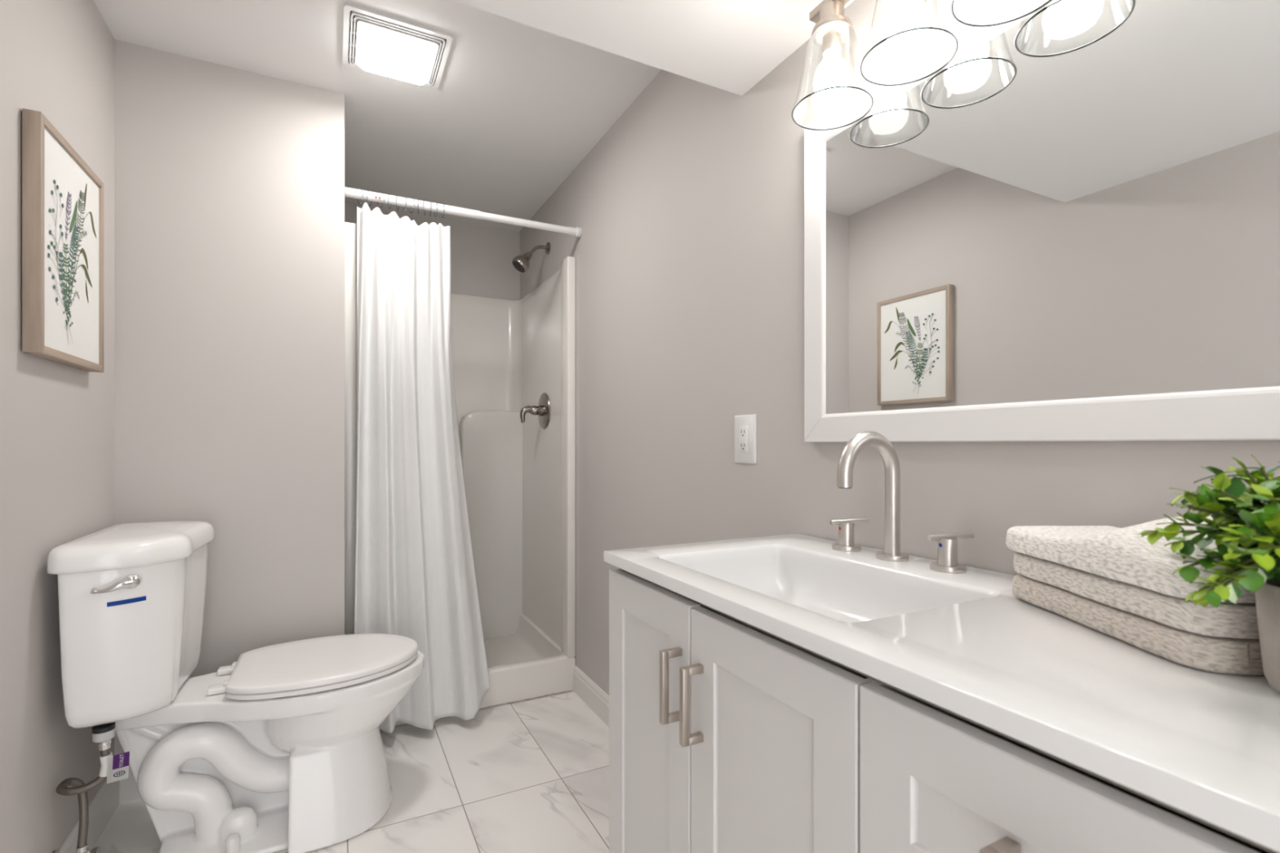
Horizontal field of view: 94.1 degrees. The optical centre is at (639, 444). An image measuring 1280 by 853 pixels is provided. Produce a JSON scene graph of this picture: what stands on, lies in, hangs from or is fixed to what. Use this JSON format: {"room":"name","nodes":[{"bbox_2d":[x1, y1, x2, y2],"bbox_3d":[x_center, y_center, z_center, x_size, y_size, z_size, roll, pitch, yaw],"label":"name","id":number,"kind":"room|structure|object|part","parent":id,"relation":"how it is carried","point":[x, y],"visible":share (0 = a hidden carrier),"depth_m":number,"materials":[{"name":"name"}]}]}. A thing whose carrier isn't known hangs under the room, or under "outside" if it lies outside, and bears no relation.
{"room":"bathroom","nodes":[
{"label":"bathroom","id":0,"kind":"room"},
{"bbox_2d":[0,0,114,852],"bbox_3d":[-0.893,-0.090,0.348,0.100,2.360,3.237,0,0,-27],"label":"wall","id":1,"kind":"structure","parent":0,"point":[57,56],"depth_m":1.34,"materials":[{"name":"grey paint"}]},
{"bbox_2d":[21,108,103,372],"bbox_3d":[-1.377,-0.452,1.433,0.032,0.513,0.392,0,0,-27],"label":"framed print","id":2,"kind":"object","parent":1,"relation":"attached to","point":[62,197],"visible":1,"depth_m":1.36,"materials":[{"name":"white paper"}]},
{"bbox_3d":[-1.376,-0.204,1.433,0.030,0.018,0.356,0,0,-27],"label":"frame rail","id":3,"kind":"part","parent":2,"relation":"part of","materials":[{"name":"brown wood"}]},
{"bbox_3d":[-1.376,-0.699,1.433,0.030,0.018,0.356,0,0,-27],"label":"frame rail","id":4,"kind":"part","parent":2,"relation":"part of","materials":[{"name":"brown wood"}]},
{"bbox_2d":[51,843,100,852],"bbox_3d":[-1.339,0.980,1.412,0.081,0.056,0.056,0,0,-27],"label":"valve","id":5,"kind":"object","parent":1,"relation":"attached to","point":[82,850],"visible":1,"depth_m":1.42,"materials":[{"name":"silver metal"}]},
{"bbox_2d":[56,722,129,848],"bbox_3d":[-1.302,0.813,1.411,0.138,0.287,0.063,0,0,2],"label":"supply hose","id":6,"kind":"object","parent":5,"relation":"attached to","point":[113,768],"visible":1,"depth_m":1.42,"materials":[{"name":"grey plastic"}]},
{"bbox_2d":[91,722,115,733],"bbox_3d":[-1.277,0.674,1.419,0.042,0.010,0.042,0,0,-27],"label":"washer","id":7,"kind":"object","parent":6,"relation":"in","point":[109,728],"depth_m":1.41,"materials":[{"name":"black rubber"}]},
{"bbox_2d":[107,757,112,782],"bbox_3d":[-1.257,0.771,1.413,0.001,0.056,0.008,0,0,43],"label":"tag","id":8,"kind":"object","parent":6,"relation":"attached to","point":[109,759],"depth_m":1.41,"materials":[{"name":"white paper"}]},
{"bbox_3d":[-1.243,0.757,1.427,0.001,0.035,0.031,0,0,43],"label":"purple panel","id":9,"kind":"part","parent":6,"relation":"part of","materials":[{"name":"purple paper"}]},
{"bbox_3d":[-1.307,0.980,1.428,0.010,0.022,0.038,0,0,-27],"label":"handle","id":10,"kind":"part","parent":5,"relation":"part of","materials":[{"name":"silver metal"}]},
{"bbox_2d":[58,779,119,852],"bbox_3d":[-0.866,1.026,0.419,0.014,0.108,3.097,0,0,-27],"label":"baseboard","id":11,"kind":"structure","parent":1,"relation":"attached to","point":[105,802],"depth_m":1.63,"materials":[{"name":"white paint"}]},
{"bbox_2d":[114,39,344,755],"bbox_3d":[-1.607,-0.090,2.410,0.720,2.360,1.123,0,0,-27],"label":"wall","id":12,"kind":"structure","parent":0,"point":[229,181],"depth_m":1.93,"materials":[{"name":"grey paint"}]},
{"bbox_2d":[119,766,142,804],"bbox_3d":[-1.296,1.026,1.931,0.606,0.108,0.014,0,0,-27],"label":"baseboard","id":13,"kind":"structure","parent":12,"relation":"attached to","point":[128,792],"depth_m":1.80,"materials":[{"name":"white paint"}]},
{"bbox_2d":[93,690,608,852],"bbox_3d":[-0.420,1.120,1.212,1.734,0.080,4.340,0,0,-27],"label":"floor","id":14,"kind":"structure","parent":0,"point":[528,775],"depth_m":1.87,"materials":[{"name":"tile"}]},
{"bbox_2d":[47,520,425,852],"bbox_3d":[-1.062,0.653,1.729,0.831,0.851,0.527,0,0,-27],"label":"toilet","id":15,"kind":"object","parent":14,"relation":"on","point":[279,748],"visible":1,"depth_m":1.57,"materials":[{"name":"white ceramic"}]},
{"bbox_3d":[-1.212,0.325,1.367,0.072,0.030,0.027,0,0,-43],"label":"flush lever","id":16,"kind":"part","parent":15,"relation":"part of","materials":[{"name":"silver metal"}]},
{"bbox_3d":[-1.323,0.259,1.599,0.248,0.062,0.518,0,0,-27],"label":"tank lid","id":17,"kind":"part","parent":15,"relation":"part of","materials":[{"name":"white ceramic"}]},
{"bbox_3d":[-1.324,0.479,1.599,0.222,0.376,0.486,0,0,-27],"label":"tank","id":18,"kind":"part","parent":15,"relation":"part of","materials":[{"name":"white ceramic"}]},
{"bbox_3d":[-0.932,0.661,1.798,0.489,0.016,0.405,0,0,-27],"label":"seat","id":19,"kind":"part","parent":15,"relation":"part of","materials":[{"name":"white plastic"}]},
{"bbox_3d":[-0.932,0.641,1.798,0.493,0.020,0.409,0,0,-27],"label":"seat lid","id":20,"kind":"part","parent":15,"relation":"part of","materials":[{"name":"white plastic"}]},
{"bbox_2d":[344,222,575,725],"bbox_3d":[-0.889,0.127,2.801,0.912,1.904,0.878,0,0,-27],"label":"shower stall","id":21,"kind":"object","parent":14,"relation":"on","point":[519,478],"visible":0.45,"depth_m":3.06,"materials":[{"name":"white plastic"}]},
{"bbox_2d":[520,392,550,428],"bbox_3d":[-0.526,-0.167,2.913,0.124,0.178,0.178,0,0,-27],"label":"shower valve","id":22,"kind":"object","parent":21,"relation":"attached to","point":[542,410],"visible":1,"depth_m":2.90,"materials":[{"name":"silver metal"}]},
{"bbox_3d":[-0.551,-0.147,2.900,0.067,0.086,0.039,0,0,-27],"label":"lever","id":23,"kind":"part","parent":22,"relation":"part of","materials":[{"name":"silver metal"}]},
{"bbox_3d":[-0.510,-0.167,2.920,0.066,0.052,0.052,0,0,-27],"label":"valve stem","id":24,"kind":"part","parent":22,"relation":"part of","materials":[{"name":"silver metal"}]},
{"bbox_2d":[379,689,572,729],"bbox_3d":[-0.689,1.077,2.408,0.880,0.006,0.005,0,0,-27],"label":"bead","id":25,"kind":"object","parent":14,"relation":"on","point":[571,690],"visible":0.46,"depth_m":2.50},
{"bbox_2d":[608,568,1277,852],"bbox_3d":[0.413,0.652,0.702,0.510,0.854,1.210,0,0,-27],"label":"vanity cabinet","id":26,"kind":"object","parent":14,"relation":"on","point":[726,735],"visible":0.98,"depth_m":0.68,"materials":[{"name":"white paint"}]},
{"bbox_3d":[0.015,0.607,1.014,0.019,0.736,0.290,0,0,-27],"label":"door","id":27,"kind":"part","parent":26,"relation":"part of","materials":[{"name":"white paint"}]},
{"bbox_3d":[0.046,0.362,0.895,0.034,0.108,0.011,0,0,-27],"label":"handle","id":28,"kind":"part","parent":26,"relation":"part of","materials":[{"name":"silver metal"}]},
{"bbox_3d":[0.073,0.368,0.844,0.034,0.109,0.011,0,0,-27],"label":"handle","id":29,"kind":"part","parent":26,"relation":"part of","materials":[{"name":"silver metal"}]},
{"bbox_3d":[0.154,0.608,0.743,0.019,0.734,0.314,0,0,-27],"label":"door","id":30,"kind":"part","parent":26,"relation":"part of","materials":[{"name":"white paint"}]},
{"bbox_2d":[603,533,1279,852],"bbox_3d":[0.426,0.264,0.709,0.486,0.122,1.220,0,0,-27],"label":"countertop","id":31,"kind":"structure","parent":26,"relation":"on","point":[1204,745],"depth_m":0.56,"materials":[{"name":"white stone"}]},
{"bbox_2d":[830,431,974,573],"bbox_3d":[0.410,0.090,1.039,0.171,0.226,0.267,0,0,-27],"label":"faucet","id":32,"kind":"object","parent":31,"relation":"on","point":[947,562],"visible":1,"depth_m":1.04,"materials":[{"name":"silver metal"}]},
{"bbox_3d":[0.400,0.177,1.154,0.053,0.051,0.053,0,0,-27],"label":"handle","id":33,"kind":"part","parent":32,"relation":"part of","materials":[{"name":"silver metal"}]},
{"bbox_3d":[0.406,0.148,1.155,0.074,0.014,0.010,0,0,-5],"label":"lever","id":34,"kind":"part","parent":32,"relation":"part of","materials":[{"name":"silver metal"}]},
{"bbox_3d":[0.397,0.087,1.032,0.141,0.220,0.026,0,0,-27],"label":"spout","id":35,"kind":"part","parent":32,"relation":"part of","materials":[{"name":"silver metal"}]},
{"bbox_3d":[0.498,0.177,0.964,0.053,0.051,0.053,0,0,-27],"label":"handle","id":36,"kind":"part","parent":32,"relation":"part of","materials":[{"name":"silver metal"}]},
{"bbox_3d":[0.504,0.148,0.965,0.074,0.014,0.010,0,0,-5],"label":"lever","id":37,"kind":"part","parent":32,"relation":"part of","materials":[{"name":"silver metal"}]},
{"bbox_2d":[1012,573,1264,675],"bbox_3d":[0.563,0.187,0.664,0.152,0.030,0.288,0,0,1],"label":"folded towel","id":38,"kind":"object","parent":31,"relation":"on","point":[1202,652],"visible":0.54,"depth_m":0.57,"materials":[{"name":"beige fabric"}]},
{"bbox_2d":[1013,551,1259,639],"bbox_3d":[0.566,0.156,0.666,0.151,0.031,0.287,0,0,1],"label":"folded towel","id":39,"kind":"object","parent":38,"relation":"on","point":[1231,620],"visible":0.45,"depth_m":0.57,"materials":[{"name":"beige fabric"}]},
{"bbox_2d":[1005,515,1255,603],"bbox_3d":[0.558,0.108,0.668,0.151,0.066,0.287,0,0,1],"label":"folded towel","id":40,"kind":"object","parent":39,"relation":"on","point":[1120,554],"visible":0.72,"depth_m":0.61,"materials":[{"name":"white fabric"}]},
{"bbox_2d":[1137,454,1279,693],"bbox_3d":[0.552,0.102,0.474,0.239,0.201,0.220,0,0,39],"label":"potted plant","id":41,"kind":"object","parent":31,"relation":"on","point":[1245,530],"visible":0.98,"depth_m":0.49,"materials":[{"name":"green plant"}]},
{"bbox_3d":[0.558,0.158,0.467,0.106,0.089,0.106,0,0,-27],"label":"pot","id":42,"kind":"part","parent":41,"relation":"part of","materials":[{"name":"grey ceramic"}]},
{"bbox_3d":[0.297,0.311,0.409,0.034,0.011,0.110,0,0,-27],"label":"handle","id":43,"kind":"part","parent":26,"relation":"part of","materials":[{"name":"silver metal"}]},
{"bbox_3d":[0.296,0.333,0.468,0.019,0.184,0.300,0,0,-27],"label":"drawer","id":44,"kind":"part","parent":26,"relation":"part of","materials":[{"name":"white paint"}]},
{"bbox_2d":[93,0,661,231],"bbox_3d":[-0.910,-1.270,2.164,1.734,0.100,2.200,0,0,-27],"label":"ceiling","id":45,"kind":"structure","parent":0,"point":[516,107],"depth_m":2.03,"materials":[{"name":"white paint"}]},
{"bbox_2d":[342,3,452,88],"bbox_3d":[-0.753,-1.200,1.837,0.292,0.041,0.292,0,0,-27],"label":"fan light","id":46,"kind":"object","parent":45,"relation":"attached to","point":[380,43],"visible":1,"depth_m":1.78,"materials":[{"name":"white plastic"}]},
{"bbox_2d":[354,202,490,733],"bbox_3d":[-0.806,0.082,2.239,0.502,1.930,0.155,0,0,-27],"label":"shower curtain","id":47,"kind":"object","parent":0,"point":[415,577],"visible":0.93,"depth_m":2.23,"materials":[{"name":"white fabric"}]},
{"bbox_2d":[344,201,519,299],"bbox_3d":[-1.079,-0.090,3.257,1.034,2.360,0.100,0,0,-27],"label":"wall","id":48,"kind":"structure","parent":0,"point":[482,256],"depth_m":3.30,"materials":[{"name":"grey paint"}]},
{"bbox_2d":[345,186,582,237],"bbox_3d":[-0.663,-0.915,2.364,0.910,0.042,0.042,0,0,-27],"label":"curtain rod","id":49,"kind":"object","parent":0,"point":[576,232],"visible":1,"depth_m":2.32,"materials":[{"name":"white metal"}]},
{"bbox_2d":[453,0,854,95],"bbox_3d":[0.079,-1.115,0.243,1.734,0.410,2.160,0,0,-27],"label":"ceiling","id":50,"kind":"structure","parent":0,"point":[731,46],"depth_m":1.31,"materials":[{"name":"white paint"}]},
{"bbox_2d":[520,0,1279,695],"bbox_3d":[0.307,-0.090,1.587,0.100,2.360,4.340,0,0,-27],"label":"wall","id":51,"kind":"structure","parent":0,"point":[688,210],"depth_m":1.63,"materials":[{"name":"grey paint"}]},
{"bbox_2d":[511,241,550,272],"bbox_3d":[-0.532,-0.919,2.905,0.183,0.166,0.084,0,0,-27],"label":"shower head","id":52,"kind":"object","parent":51,"relation":"attached to","point":[521,263],"visible":1,"depth_m":2.88},
{"bbox_3d":[-0.501,-0.951,2.925,0.104,0.061,0.017,0,0,-27],"label":"arm","id":53,"kind":"part","parent":52,"relation":"part of","materials":[{"name":"silver metal"}]},
{"bbox_2d":[573,665,608,727],"bbox_3d":[0.033,1.026,1.993,0.014,0.108,1.402,0,0,-27],"label":"baseboard","id":54,"kind":"structure","parent":51,"relation":"attached to","point":[586,689],"depth_m":2.43,"materials":[{"name":"white paint"}]},
{"bbox_2d":[734,414,756,463],"bbox_3d":[0.269,-0.014,1.539,0.009,0.125,0.088,0,0,-27],"label":"wall outlet","id":55,"kind":"object","parent":51,"relation":"attached to","point":[745,425],"visible":1,"depth_m":1.53,"materials":[{"name":"white plastic"}]},
{"bbox_2d":[739,426,747,452],"bbox_3d":[0.267,-0.014,1.538,0.003,0.066,0.033,0,0,-27],"label":"receptacle","id":56,"kind":"object","parent":55,"relation":"attached to","point":[743,429],"depth_m":1.53,"materials":[{"name":"white plastic"}]},
{"bbox_2d":[791,0,1052,130],"bbox_3d":[0.495,-0.771,0.923,0.171,0.258,0.660,0,0,-27],"label":"vanity light","id":57,"kind":"object","parent":51,"relation":"attached to","point":[904,26],"visible":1,"depth_m":1.08,"materials":[{"name":"clear glass"}]},
{"bbox_3d":[0.369,-0.707,1.145,0.068,0.088,0.068,0,0,-27],"label":"light bulb","id":58,"kind":"part","parent":57,"relation":"part of","materials":[{"name":"white glass"}]},
{"bbox_3d":[0.369,-0.715,1.145,0.150,0.146,0.150,0,0,-27],"label":"lamp shade","id":59,"kind":"part","parent":57,"relation":"part of","materials":[{"name":"clear glass"}]},
{"bbox_3d":[0.447,-0.707,0.994,0.068,0.088,0.068,0,0,-27],"label":"light bulb","id":60,"kind":"part","parent":57,"relation":"part of","materials":[{"name":"white glass"}]},
{"bbox_3d":[0.447,-0.715,0.994,0.150,0.146,0.150,0,0,-27],"label":"lamp shade","id":61,"kind":"part","parent":57,"relation":"part of","materials":[{"name":"clear glass"}]},
{"bbox_3d":[0.524,-0.715,0.843,0.150,0.146,0.150,0,0,-27],"label":"lamp shade","id":62,"kind":"part","parent":57,"relation":"part of","materials":[{"name":"clear glass"}]},
{"bbox_2d":[804,0,1279,442],"bbox_3d":[0.651,-0.354,0.779,0.024,0.698,1.219,0,0,-27],"label":"wall mirror","id":63,"kind":"object","parent":51,"relation":"attached to","point":[1067,228],"visible":0.94,"depth_m":0.86,"materials":[{"name":"white mirror"}]}
]}

